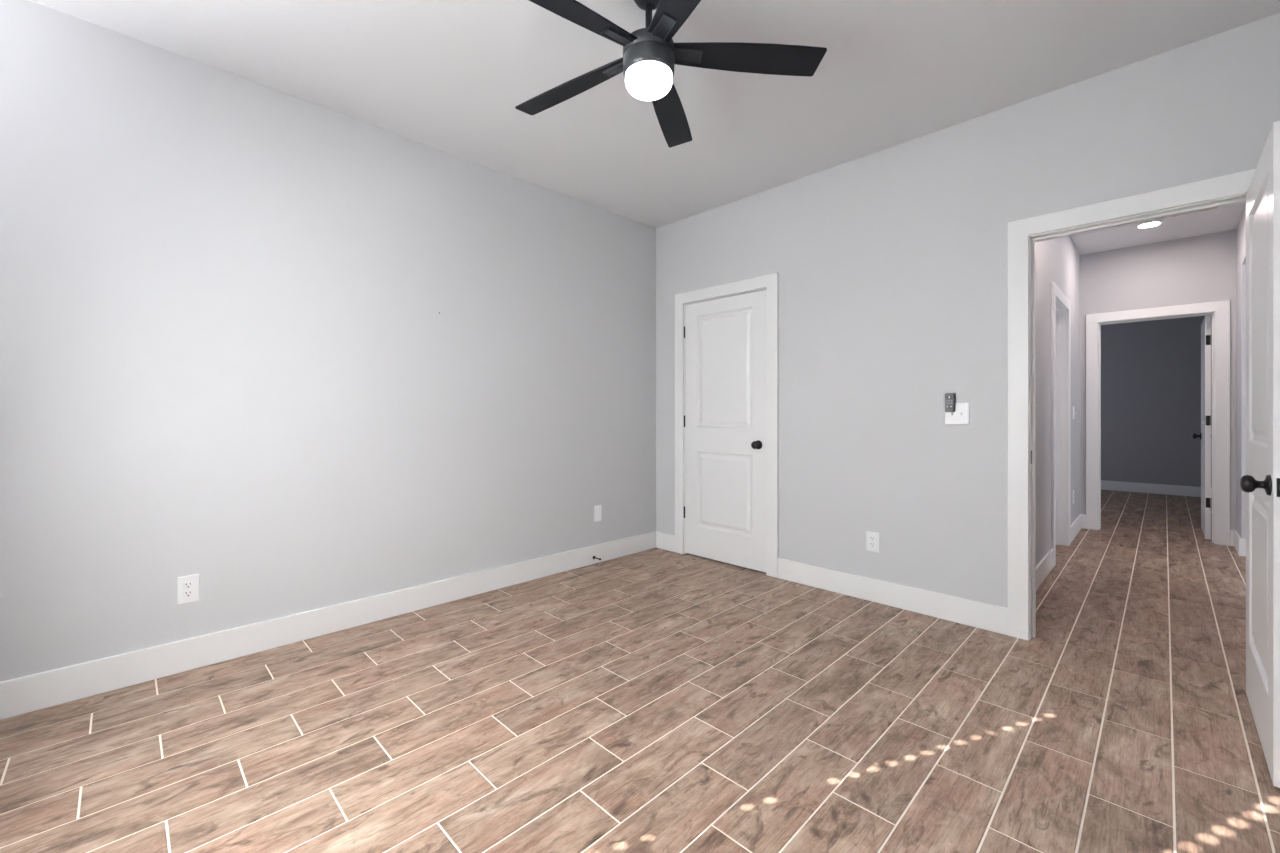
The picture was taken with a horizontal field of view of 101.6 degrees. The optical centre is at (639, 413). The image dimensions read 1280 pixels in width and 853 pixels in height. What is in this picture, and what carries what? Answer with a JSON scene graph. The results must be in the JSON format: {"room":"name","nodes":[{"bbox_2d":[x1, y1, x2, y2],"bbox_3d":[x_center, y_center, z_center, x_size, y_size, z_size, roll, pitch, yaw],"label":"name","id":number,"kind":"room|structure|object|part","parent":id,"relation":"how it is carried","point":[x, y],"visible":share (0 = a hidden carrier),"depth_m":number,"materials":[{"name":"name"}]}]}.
{"room":"empty bedroom","nodes":[
{"label":"empty bedroom","id":0,"kind":"room"},
{"bbox_2d":[0,0,655,681],"bbox_3d":[-1.251,-0.214,3.192,4.040,2.760,0.120,0,0,-45],"label":"wall","id":1,"kind":"structure","parent":0,"point":[229,357],"depth_m":2.52,"materials":[{"name":"grey paint"}]},
{"bbox_2d":[177,574,198,604],"bbox_3d":[-2.022,0.786,2.335,0.076,0.122,0.008,0,0,-45],"label":"wall outlet","id":2,"kind":"object","parent":1,"relation":"attached to","point":[187,586],"visible":1,"depth_m":2.33,"materials":[{"name":"white plastic"}]},
{"bbox_2d":[183,590,192,597],"bbox_3d":[-2.021,0.805,2.334,0.034,0.029,0.004,0,0,-45],"label":"receptacle","id":3,"kind":"object","parent":2,"relation":"attached to","point":[186,593],"depth_m":2.33,"materials":[{"name":"grey plastic"}]},
{"bbox_2d":[183,581,192,588],"bbox_3d":[-2.021,0.766,2.334,0.034,0.029,0.004,0,0,-45],"label":"receptacle","id":4,"kind":"object","parent":2,"relation":"attached to","point":[186,584],"depth_m":2.33,"materials":[{"name":"grey plastic"}]},
{"bbox_2d":[0,531,655,719],"bbox_3d":[-1.203,1.076,3.144,3.800,0.140,0.016,0,0,-45],"label":"baseboard","id":5,"kind":"structure","parent":1,"relation":"attached to","point":[33,692],"depth_m":2.52,"materials":[{"name":"white paint"}]},
{"bbox_2d":[594,505,601,521],"bbox_3d":[-0.324,0.768,4.025,0.074,0.122,0.007,0,0,-45],"label":"blank wall plate","id":6,"kind":"object","parent":1,"relation":"attached to","point":[597,509],"visible":1,"depth_m":4.02,"materials":[{"name":"white plastic"}]},
{"bbox_2d":[0,490,1279,852],"bbox_3d":[3.126,1.147,3.813,12.568,0.003,5.774,0,0,-45],"label":"floor","id":7,"kind":"structure","parent":0,"point":[654,700],"depth_m":1.87,"materials":[{"name":"brown tile"}]},
{"bbox_2d":[30,0,1279,254],"bbox_3d":[3.131,-1.644,3.870,11.570,0.100,5.700,0,0,-45],"label":"ceiling","id":8,"kind":"structure","parent":0,"point":[449,76],"depth_m":2.44,"materials":[{"name":"white paint"}]},
{"bbox_2d":[515,0,826,147],"bbox_3d":[-0.001,-1.388,1.919,1.229,0.413,1.251,0,0,-45],"label":"ceiling fan","id":9,"kind":"object","parent":8,"relation":"hanging from","point":[650,53],"visible":1,"depth_m":1.91,"materials":[{"name":"black metal"}]},
{"bbox_3d":[-0.271,-1.325,2.121,0.574,0.007,0.123,-2,13,33],"label":"blade","id":10,"kind":"part","parent":9,"relation":"part of","materials":[{"name":"black wood"}]},
{"bbox_3d":[-0.249,-1.325,1.696,0.574,0.007,0.123,-2,15,-39],"label":"blade","id":11,"kind":"part","parent":9,"relation":"part of","materials":[{"name":"black wood"}]},
{"bbox_3d":[0.033,-1.213,1.923,0.174,0.064,0.174,0,0,-45],"label":"lamp shade","id":12,"kind":"part","parent":9,"relation":"part of","materials":[{"name":"white glass"}]},
{"bbox_3d":[0.127,-1.325,2.273,0.123,0.007,0.574,-14,-5,14],"label":"blade","id":13,"kind":"part","parent":9,"relation":"part of","materials":[{"name":"black wood"}]},
{"bbox_3d":[0.162,-1.325,1.585,0.123,0.007,0.575,14,-4,-21],"label":"blade","id":14,"kind":"part","parent":9,"relation":"part of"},
{"bbox_3d":[0.394,-1.325,1.942,0.574,0.007,0.123,1,-14,-3],"label":"blade","id":15,"kind":"part","parent":9,"relation":"part of","materials":[{"name":"black wood"}]},
{"bbox_2d":[1135,221,1162,228],"bbox_3d":[4.285,-1.590,4.390,0.172,0.008,0.172,0,0,-45],"label":"recessed light","id":16,"kind":"object","parent":8,"relation":"in","point":[1152,223],"visible":1,"depth_m":4.38,"materials":[{"name":"white paint"}]},
{"bbox_2d":[1159,207,1220,219],"bbox_3d":[4.284,-1.591,4.065,0.260,0.006,0.340,0,0,-45],"label":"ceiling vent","id":17,"kind":"object","parent":8,"relation":"in","point":[1220,207],"visible":0.26,"depth_m":4.14,"materials":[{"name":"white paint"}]},
{"bbox_2d":[656,13,1279,607],"bbox_3d":[1.466,-0.214,3.240,0.120,2.760,3.645,0,0,-45],"label":"wall","id":18,"kind":"structure","parent":0,"point":[891,264],"depth_m":2.98,"materials":[{"name":"grey paint"}]},
{"bbox_2d":[684,290,765,571],"bbox_3d":[0.626,0.123,3.982,0.097,2.022,0.774,0,0,-45],"label":"door","id":19,"kind":"structure","parent":18,"relation":"in","point":[725,415],"depth_m":3.97,"materials":[{"name":"white paint"}]},
{"bbox_3d":[0.834,0.224,3.748,0.062,0.065,0.065,0,0,-45],"label":"knob","id":20,"kind":"part","parent":19,"relation":"part of","materials":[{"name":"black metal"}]},
{"bbox_2d":[675,272,778,577],"bbox_3d":[0.671,0.079,4.026,0.138,2.134,0.953,0,0,-45],"label":"door frame","id":21,"kind":"structure","parent":18,"relation":"attached to","point":[769,282],"depth_m":3.72,"materials":[{"name":"white paint"}]},
{"bbox_2d":[656,531,1007,634],"bbox_3d":[1.026,1.076,3.587,0.016,0.140,2.500,0,0,-45],"label":"baseboard","id":22,"kind":"structure","parent":18,"relation":"attached to","point":[986,616],"depth_m":3.09,"materials":[{"name":"white paint"}]},
{"bbox_2d":[866,531,878,552],"bbox_3d":[1.423,0.782,3.192,0.008,0.122,0.076,0,0,-45],"label":"wall outlet","id":23,"kind":"object","parent":18,"relation":"attached to","point":[872,538],"visible":1,"depth_m":3.19,"materials":[{"name":"white plastic"}]},
{"bbox_2d":[945,393,954,411],"bbox_3d":[1.715,-0.062,2.886,0.026,0.106,0.050,0,0,-45],"label":"remote","id":24,"kind":"object","parent":18,"relation":"attached to","point":[949,397],"visible":1,"depth_m":2.88,"materials":[{"name":"grey plastic"}]},
{"bbox_2d":[945,402,968,423],"bbox_3d":[1.740,-0.002,2.867,0.018,0.120,0.118,0,0,-45],"label":"light switch","id":25,"kind":"object","parent":18,"relation":"attached to","point":[961,414],"visible":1,"depth_m":2.86,"materials":[{"name":"white plastic"}]},
{"bbox_2d":[1008,169,1255,640],"bbox_3d":[2.291,0.078,2.411,0.156,2.136,0.955,0,0,-45],"label":"door frame","id":26,"kind":"structure","parent":18,"relation":"attached to","point":[1231,189],"depth_m":2.65,"materials":[{"name":"white paint"}]},
{"bbox_2d":[1240,121,1279,787],"bbox_3d":[2.213,0.123,1.846,0.782,2.022,0.159,0,0,-45],"label":"door","id":27,"kind":"structure","parent":18,"relation":"in","point":[1261,481],"depth_m":1.75,"materials":[{"name":"white paint"}]},
{"bbox_3d":[1.955,0.224,1.658,0.065,0.065,0.062,0,0,-45],"label":"knob","id":28,"kind":"part","parent":27,"relation":"part of","materials":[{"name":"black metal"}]},
{"bbox_3d":[1.939,0.224,1.574,0.009,0.057,0.023,0,0,-45],"label":"latch plate","id":29,"kind":"part","parent":27,"relation":"part of","materials":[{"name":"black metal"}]},
{"bbox_2d":[1036,236,1079,565],"bbox_3d":[3.158,-0.214,4.070,3.450,2.760,0.120,0,0,-45],"label":"wall","id":30,"kind":"structure","parent":0,"point":[1057,259],"depth_m":3.82,"materials":[{"name":"grey paint"}]},
{"bbox_2d":[1036,514,1081,590],"bbox_3d":[3.206,1.076,4.022,3.450,0.140,0.016,0,0,-45],"label":"baseboard","id":31,"kind":"structure","parent":30,"relation":"attached to","point":[1043,568],"depth_m":3.72,"materials":[{"name":"white paint"}]},
{"bbox_2d":[1051,281,1070,565],"bbox_3d":[3.384,0.079,4.282,0.978,2.134,0.138,0,0,-45],"label":"door frame","id":32,"kind":"structure","parent":30,"relation":"attached to","point":[1060,304],"depth_m":4.53,"materials":[{"name":"white paint"}]},
{"bbox_2d":[1101,315,1211,487],"bbox_3d":[7.197,-0.214,7.787,0.120,2.760,3.720,0,0,-45],"label":"wall","id":33,"kind":"structure","parent":0,"point":[1151,370],"depth_m":7.51,"materials":[{"name":"grey paint"}]},
{"bbox_2d":[1101,480,1211,497],"bbox_3d":[7.149,1.076,7.739,0.016,0.140,3.480,0,0,-45],"label":"baseboard","id":34,"kind":"structure","parent":33,"relation":"attached to","point":[1179,490],"depth_m":7.50,"materials":[{"name":"white paint"}]},
{"bbox_2d":[1080,230,1235,529],"bbox_3d":[4.574,-0.214,5.178,0.120,2.760,3.720,0,0,-45],"label":"wall","id":35,"kind":"structure","parent":0,"point":[1202,268],"depth_m":4.83,"materials":[{"name":"grey paint"}]},
{"bbox_2d":[1086,300,1229,545],"bbox_3d":[4.829,0.079,4.909,0.138,2.134,0.954,0,0,-45],"label":"door frame","id":36,"kind":"structure","parent":35,"relation":"attached to","point":[1219,310],"depth_m":4.68,"materials":[{"name":"white paint"}]},
{"bbox_2d":[1082,514,1233,545],"bbox_3d":[4.784,1.076,4.870,0.016,0.140,1.006,0,0,-45],"label":"baseboard","id":37,"kind":"structure","parent":35,"relation":"attached to","point":[1083,515],"depth_m":4.52,"materials":[{"name":"white paint"}]},
{"bbox_2d":[1192,315,1211,539],"bbox_3d":[5.398,0.123,4.977,0.777,2.022,0.159,0,0,-45],"label":"door","id":38,"kind":"structure","parent":35,"relation":"in","point":[1205,435],"depth_m":4.72,"materials":[{"name":"white paint"}]},
{"bbox_3d":[5.586,0.224,5.232,0.065,0.065,0.062,0,0,-45],"label":"knob","id":39,"kind":"part","parent":38,"relation":"part of","materials":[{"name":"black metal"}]},
{"bbox_2d":[1236,206,1245,538],"bbox_3d":[3.975,-0.214,3.249,3.450,2.760,0.120,0,0,-45],"label":"wall","id":40,"kind":"structure","parent":0,"point":[1241,229],"depth_m":4.21,"materials":[{"name":"grey paint"}]},
{"bbox_2d":[1234,530,1245,556],"bbox_3d":[4.482,1.076,2.739,3.450,0.140,1.591,0,0,-45],"label":"baseboard","id":41,"kind":"structure","parent":40,"relation":"attached to","point":[1239,543],"depth_m":4.21,"materials":[{"name":"white paint"}]}
]}

